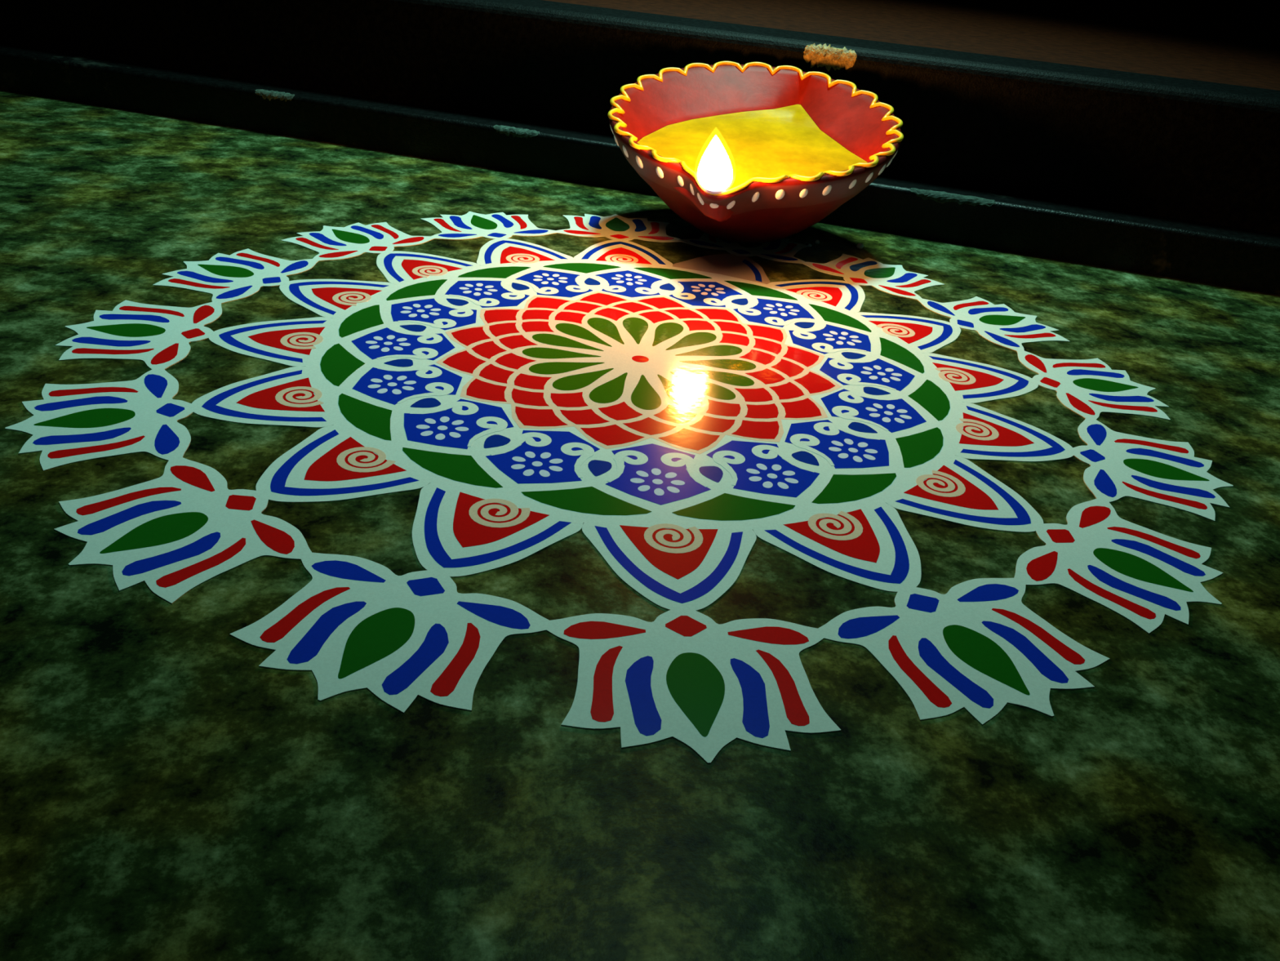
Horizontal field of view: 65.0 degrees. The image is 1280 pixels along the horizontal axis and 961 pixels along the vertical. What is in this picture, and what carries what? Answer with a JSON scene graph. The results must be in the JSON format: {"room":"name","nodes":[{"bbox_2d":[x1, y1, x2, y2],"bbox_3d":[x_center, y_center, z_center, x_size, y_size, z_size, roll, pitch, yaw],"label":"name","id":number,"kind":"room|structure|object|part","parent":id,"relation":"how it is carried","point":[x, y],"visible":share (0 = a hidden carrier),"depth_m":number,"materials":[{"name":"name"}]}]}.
{"room":"house entrance floor","nodes":[
{"label":"house entrance floor","id":0,"kind":"room"},
{"bbox_2d":[0,89,1279,960],"bbox_3d":[-0.060,0.076,0.057,1.600,0.020,0.774,12,30,12],"label":"floor","id":1,"kind":"structure","parent":0,"point":[166,793],"depth_m":0.13,"materials":[{"name":"green stone"}]},
{"bbox_2d":[4,211,1233,763],"bbox_3d":[0.000,-0.028,0.233,0.253,0.001,0.253,3,29,-6],"label":"rangoli","id":2,"kind":"object","parent":1,"relation":"on","point":[683,414],"visible":1,"depth_m":0.19},
{"bbox_3d":[-0.072,-0.016,0.198,0.015,0.001,0.017,-9,33,-25],"label":"red panel","id":3,"kind":"part","parent":2,"relation":"part of","materials":[{"name":"red paint"}]},
{"bbox_3d":[-0.080,-0.032,0.224,0.015,0.001,0.017,3,29,-6],"label":"red panel","id":4,"kind":"part","parent":2,"relation":"part of","materials":[{"name":"red paint"}]},
{"bbox_3d":[-0.076,-0.047,0.252,0.015,0.001,0.017,14,30,14],"label":"red panel","id":5,"kind":"part","parent":2,"relation":"part of","materials":[{"name":"red paint"}]},
{"bbox_3d":[-0.053,-0.003,0.177,0.017,0.001,0.015,27,36,33],"label":"red panel","id":6,"kind":"part","parent":2,"relation":"part of","materials":[{"name":"red paint"}]},
{"bbox_2d":[383,342,392,345],"bbox_3d":[-0.057,-0.031,0.227,0.002,0.001,0.002,14,30,14],"label":"flower","id":7,"kind":"object","parent":2,"relation":"on","point":[384,343],"depth_m":0.23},
{"bbox_2d":[387,382,396,386],"bbox_3d":[-0.051,-0.020,0.209,0.002,0.001,0.002,-9,33,-25],"label":"flower","id":8,"kind":"object","parent":2,"relation":"on","point":[392,384],"depth_m":0.21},
{"bbox_3d":[-0.054,-0.031,0.228,0.023,0.001,0.019,3,29,-5],"label":"panel","id":9,"kind":"part","parent":2,"relation":"part of","materials":[{"name":"blue paint"}]},
{"bbox_3d":[-0.048,-0.020,0.210,0.023,0.001,0.019,-9,33,-25],"label":"panel","id":10,"kind":"part","parent":2,"relation":"part of","materials":[{"name":"blue paint"}]},
{"bbox_3d":[-0.060,-0.059,0.276,0.015,0.001,0.017,27,36,33],"label":"red panel","id":11,"kind":"part","parent":2,"relation":"part of","materials":[{"name":"red paint"}]},
{"bbox_3d":[-0.051,-0.041,0.246,0.023,0.001,0.019,14,30,14],"label":"panel","id":12,"kind":"part","parent":2,"relation":"part of","materials":[{"name":"blue paint"}]},
{"bbox_2d":[437,425,447,430],"bbox_3d":[-0.038,-0.010,0.194,0.002,0.001,0.002,14,30,14],"label":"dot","id":13,"kind":"object","parent":2,"relation":"on","point":[439,427],"depth_m":0.19,"materials":[{"name":"white paint"}]},
{"bbox_3d":[-0.036,-0.011,0.196,0.019,0.001,0.023,27,36,33],"label":"panel","id":14,"kind":"part","parent":2,"relation":"part of","materials":[{"name":"blue paint"}]},
{"bbox_3d":[-0.040,-0.049,0.262,0.023,0.001,0.019,27,36,33],"label":"panel","id":15,"kind":"part","parent":2,"relation":"part of","materials":[{"name":"blue paint"}]},
{"bbox_3d":[-0.026,0.007,0.165,0.017,0.001,0.015,14,30,14],"label":"red panel","id":16,"kind":"part","parent":2,"relation":"part of","materials":[{"name":"red paint"}]},
{"bbox_3d":[-0.035,-0.066,0.294,0.017,0.001,0.015,-9,33,-25],"label":"red panel","id":17,"kind":"part","parent":2,"relation":"part of","materials":[{"name":"red paint"}]},
{"bbox_2d":[532,461,542,466],"bbox_3d":[-0.019,-0.003,0.184,0.002,0.001,0.002,3,29,-5],"label":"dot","id":18,"kind":"object","parent":2,"relation":"on","point":[534,463],"depth_m":0.18,"materials":[{"name":"white paint"}]},
{"bbox_3d":[-0.018,-0.004,0.187,0.019,0.001,0.023,14,30,14],"label":"panel","id":19,"kind":"part","parent":2,"relation":"part of","materials":[{"name":"blue paint"}]},
{"bbox_3d":[-0.023,-0.054,0.274,0.019,0.001,0.023,-9,33,-25],"label":"panel","id":20,"kind":"part","parent":2,"relation":"part of","materials":[{"name":"blue paint"}]},
{"bbox_3d":[-0.005,-0.068,0.302,0.017,0.001,0.015,3,29,-6],"label":"red panel","id":21,"kind":"part","parent":2,"relation":"part of","materials":[{"name":"red paint"}]},
{"bbox_3d":[-0.003,-0.055,0.279,0.019,0.001,0.023,3,29,-5],"label":"panel","id":22,"kind":"part","parent":2,"relation":"part of","materials":[{"name":"blue paint"}]},
{"bbox_2d":[652,479,662,484],"bbox_3d":[0.003,0.000,0.183,0.002,0.001,0.002,14,30,14],"label":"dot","id":23,"kind":"object","parent":2,"relation":"on","point":[654,481],"depth_m":0.18,"materials":[{"name":"white paint"}]},
{"bbox_3d":[0.003,-0.001,0.186,0.019,0.001,0.023,3,29,-5],"label":"panel","id":24,"kind":"part","parent":2,"relation":"part of","materials":[{"name":"blue paint"}]},
{"bbox_3d":[0.005,0.012,0.163,0.017,0.001,0.015,3,29,-6],"label":"red panel","id":25,"kind":"part","parent":2,"relation":"part of","materials":[{"name":"red paint"}]},
{"bbox_3d":[0.018,-0.052,0.278,0.019,0.001,0.023,14,30,14],"label":"panel","id":26,"kind":"part","parent":2,"relation":"part of","materials":[{"name":"blue paint"}]},
{"bbox_2d":[607,61,903,243],"bbox_3d":[0.035,-0.102,0.320,0.091,0.049,0.091,-11,33,-27],"label":"diya","id":27,"kind":"object","parent":2,"relation":"on","point":[752,152],"visible":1,"depth_m":0.32,"materials":[{"name":"red ceramic"}]},
{"bbox_3d":[0.023,-0.002,0.191,0.019,0.001,0.023,-9,33,-25],"label":"panel","id":28,"kind":"part","parent":2,"relation":"part of","materials":[{"name":"blue paint"}]},
{"bbox_2d":[767,473,777,478],"bbox_3d":[0.025,-0.001,0.188,0.002,0.001,0.002,-9,33,-25],"label":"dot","id":29,"kind":"object","parent":2,"relation":"on","point":[770,475],"depth_m":0.19,"materials":[{"name":"white paint"}]},
{"bbox_3d":[0.036,-0.045,0.269,0.019,0.001,0.023,27,36,33],"label":"panel","id":30,"kind":"part","parent":2,"relation":"part of","materials":[{"name":"blue paint"}]},
{"bbox_3d":[0.053,-0.054,0.287,0.017,0.001,0.015,27,36,33],"label":"red panel","id":31,"kind":"part","parent":2,"relation":"part of","materials":[{"name":"red paint"}]},
{"bbox_3d":[0.049,-0.036,0.255,0.023,0.001,0.019,-9,33,-25],"label":"panel","id":32,"kind":"part","parent":2,"relation":"part of","materials":[{"name":"blue paint"}]},
{"bbox_3d":[0.036,0.010,0.171,0.017,0.001,0.015,-9,33,-25],"label":"red panel","id":33,"kind":"part","parent":2,"relation":"part of","materials":[{"name":"red paint"}]},
{"bbox_3d":[0.040,-0.007,0.203,0.023,0.001,0.019,27,36,33],"label":"panel","id":34,"kind":"part","parent":2,"relation":"part of","materials":[{"name":"blue paint"}]},
{"bbox_2d":[848,448,857,452],"bbox_3d":[0.043,-0.006,0.201,0.002,0.001,0.002,14,30,14],"label":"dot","id":35,"kind":"object","parent":2,"relation":"on","point":[850,450],"depth_m":0.20,"materials":[{"name":"white paint"}]},
{"bbox_3d":[0.054,-0.025,0.237,0.023,0.001,0.019,3,29,-5],"label":"panel","id":36,"kind":"part","parent":2,"relation":"part of","materials":[{"name":"blue paint"}]},
{"bbox_3d":[0.051,-0.015,0.219,0.023,0.001,0.019,14,30,14],"label":"panel","id":37,"kind":"part","parent":2,"relation":"part of","materials":[{"name":"blue paint"}]},
{"bbox_2d":[877,372,885,375],"bbox_3d":[0.057,-0.025,0.238,0.002,0.001,0.002,14,30,14],"label":"flower","id":38,"kind":"object","parent":2,"relation":"on","point":[878,373],"depth_m":0.24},
{"bbox_2d":[884,411,893,414],"bbox_3d":[0.054,-0.015,0.218,0.002,0.001,0.002,3,29,-5],"label":"flower","id":39,"kind":"object","parent":2,"relation":"on","point":[885,412],"depth_m":0.22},
{"bbox_3d":[0.072,-0.040,0.267,0.015,0.001,0.017,-9,33,-25],"label":"red panel","id":40,"kind":"part","parent":2,"relation":"part of","materials":[{"name":"red paint"}]},
{"bbox_3d":[0.060,0.003,0.189,0.015,0.001,0.017,27,36,33],"label":"red panel","id":41,"kind":"part","parent":2,"relation":"part of","materials":[{"name":"red paint"}]},
{"bbox_3d":[0.080,-0.025,0.241,0.015,0.001,0.017,3,29,-6],"label":"red panel","id":42,"kind":"part","parent":2,"relation":"part of","materials":[{"name":"red paint"}]},
{"bbox_3d":[0.076,-0.010,0.213,0.015,0.001,0.017,14,30,14],"label":"red panel","id":43,"kind":"part","parent":2,"relation":"part of","materials":[{"name":"red paint"}]},
{"bbox_2d":[0,43,1279,295],"bbox_3d":[0.047,-0.106,0.374,1.600,0.026,0.028,12,30,12],"label":"trim","id":44,"kind":"structure","parent":1,"relation":"on","point":[1239,258],"depth_m":0.38,"materials":[{"name":"black stone"}]},
{"bbox_2d":[0,0,1279,234],"bbox_3d":[0.055,-0.133,0.382,1.600,0.066,0.035,12,30,12],"label":"trim","id":45,"kind":"structure","parent":1,"relation":"on","point":[1188,149],"depth_m":0.36,"materials":[{"name":"black stone"}]},
{"bbox_2d":[1067,0,1279,23],"bbox_3d":[0.290,-0.778,0.819,2.800,0.820,0.030,12,30,12],"label":"wall","id":46,"kind":"structure","parent":0,"point":[1262,11],"depth_m":0.91,"materials":[{"name":"brown stone"}]},
{"bbox_2d":[543,0,1279,90],"bbox_3d":[0.157,-0.308,0.682,1.600,0.036,0.698,12,30,12],"label":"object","id":47,"kind":"structure","parent":46,"relation":"attached to","point":[1198,47],"depth_m":0.49,"materials":[{"name":"brown stone"}]}
]}

